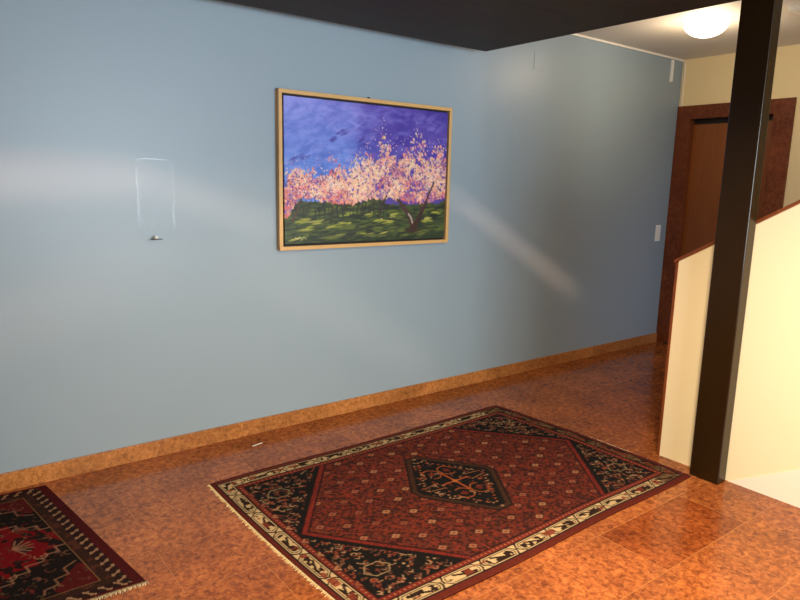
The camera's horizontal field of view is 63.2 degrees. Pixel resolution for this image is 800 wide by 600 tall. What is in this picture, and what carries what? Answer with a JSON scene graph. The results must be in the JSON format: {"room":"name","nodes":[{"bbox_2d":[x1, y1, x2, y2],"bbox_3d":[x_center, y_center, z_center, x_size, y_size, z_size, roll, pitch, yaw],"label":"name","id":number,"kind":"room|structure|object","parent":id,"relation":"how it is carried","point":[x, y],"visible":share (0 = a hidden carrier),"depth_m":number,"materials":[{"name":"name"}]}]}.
{"room":"hallway","nodes":[
{"label":"hallway","id":0,"kind":"room"},
{"bbox_2d":[0,0,682,473],"bbox_3d":[-0.744,-0.581,3.776,8.840,2.753,0.120,-7,13,-37],"label":"wall","id":1,"kind":"structure","parent":0,"point":[125,124],"depth_m":3.66,"materials":[{"name":"blue paint"}]},
{"bbox_2d":[0,333,656,492],"bbox_3d":[-0.822,0.748,3.897,8.420,0.091,0.013,-7,13,-37],"label":"baseboard","id":2,"kind":"structure","parent":1,"relation":"attached to","point":[26,477],"depth_m":3.93,"materials":[{"name":"wood"}]},
{"bbox_2d":[275,88,452,250],"bbox_3d":[-0.180,-0.794,4.065,1.292,0.915,0.037,-7,13,-37],"label":"framed painting","id":3,"kind":"object","parent":1,"relation":"attached to","point":[351,171],"visible":1,"depth_m":4.00,"materials":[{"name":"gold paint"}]},
{"bbox_2d":[534,51,544,70],"bbox_3d":[1.038,-1.778,4.841,0.118,0.130,0.006,-7,13,-37],"label":"cover plate","id":4,"kind":"object","parent":1,"relation":"attached to","point":[539,57],"visible":1,"depth_m":4.84,"materials":[{"name":"blue paint"}]},
{"bbox_2d":[571,34,684,61],"bbox_3d":[1.475,-2.063,5.111,2.840,0.016,0.016,-7,13,-37],"label":"trim","id":5,"kind":"structure","parent":1,"relation":"attached to","point":[577,35],"depth_m":5.41,"materials":[{"name":"white paint"}]},
{"bbox_2d":[654,225,660,240],"bbox_3d":[2.441,-0.633,6.147,0.078,0.152,0.014,-7,13,-37],"label":"light switch","id":6,"kind":"object","parent":1,"relation":"attached to","point":[658,227],"visible":1,"depth_m":6.14,"materials":[{"name":"white plastic"}]},
{"bbox_2d":[669,60,674,81],"bbox_3d":[2.456,-2.067,5.869,0.026,0.191,0.018,-7,13,-37],"label":"cable trunking","id":7,"kind":"object","parent":1,"relation":"attached to","point":[672,61],"visible":1,"depth_m":5.86,"materials":[{"name":"white plastic"}]},
{"bbox_2d":[680,62,685,105],"bbox_3d":[2.607,-1.983,5.980,0.012,0.391,0.008,-7,13,-37],"label":"trim","id":8,"kind":"structure","parent":1,"relation":"attached to","point":[685,62],"depth_m":5.97,"materials":[{"name":"white paint"}]},
{"bbox_2d":[0,342,799,599],"bbox_3d":[0.953,1.280,1.801,8.840,0.120,5.800,-7,13,-37],"label":"floor","id":9,"kind":"structure","parent":0,"point":[696,538],"depth_m":2.95,"materials":[{"name":"orange tile"}]},
{"bbox_2d":[0,485,148,599],"bbox_3d":[-1.932,1.045,2.350,1.698,0.011,1.097,-7,13,-37],"label":"rug","id":10,"kind":"object","parent":9,"relation":"on","point":[48,552],"visible":1,"depth_m":2.57,"materials":[{"name":"fabric"}]},
{"bbox_2d":[207,405,690,599],"bbox_3d":[0.296,0.921,3.321,2.145,0.012,1.393,-7,13,-37],"label":"rug","id":11,"kind":"object","parent":9,"relation":"on","point":[438,510],"visible":1,"depth_m":3.11,"materials":[{"name":"fabric"}]},
{"bbox_2d":[690,0,782,484],"bbox_3d":[1.648,-0.367,3.186,0.080,2.653,0.155,-7,13,-37],"label":"steel column","id":12,"kind":"structure","parent":9,"relation":"on","point":[759,20],"depth_m":3.16,"materials":[{"name":"black metal"}]},
{"bbox_2d":[221,0,739,50],"bbox_3d":[-0.080,-1.065,0.450,5.805,0.200,5.475,-7,13,-37],"label":"ceiling","id":13,"kind":"structure","parent":0,"point":[482,25],"depth_m":3.40,"materials":[{"name":"black paint"}]},
{"bbox_2d":[576,0,799,59],"bbox_3d":[1.047,-1.440,1.264,8.840,0.120,5.700,-7,13,-37],"label":"ceiling","id":14,"kind":"structure","parent":0,"point":[666,35],"depth_m":4.97,"materials":[{"name":"paint"}]},
{"bbox_2d":[683,16,729,37],"bbox_3d":[2.132,-1.891,4.530,0.296,0.116,0.296,-7,13,-37],"label":"ceiling lamp","id":15,"kind":"object","parent":14,"relation":"attached to","point":[703,26],"visible":1,"depth_m":4.44,"materials":[{"name":"white paint"}]},
{"bbox_2d":[789,5,799,14],"bbox_3d":[2.855,-1.838,4.086,0.530,0.028,0.545,-7,13,-37],"label":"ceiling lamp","id":16,"kind":"object","parent":14,"relation":"attached to","point":[796,8],"visible":1,"depth_m":4.13,"materials":[{"name":"white paint"}]},
{"bbox_2d":[657,200,799,507],"bbox_3d":[2.270,-0.189,2.558,0.114,2.557,2.450,-7,13,-37],"label":"wall","id":17,"kind":"structure","parent":0,"point":[764,445],"depth_m":3.23,"materials":[{"name":"paint"}]},
{"bbox_2d":[679,44,799,206],"bbox_3d":[4.383,-0.471,4.107,0.300,2.653,5.600,-7,13,-37],"label":"wall","id":18,"kind":"structure","parent":0,"point":[708,80],"depth_m":5.38,"materials":[{"name":"beige paint"}]},
{"bbox_2d":[656,97,796,343],"bbox_3d":[2.925,-0.620,5.883,0.190,2.240,1.014,-7,13,-37],"label":"door","id":19,"kind":"structure","parent":18,"relation":"in","point":[701,130],"depth_m":5.96,"materials":[{"name":"brown wood"}]}
]}

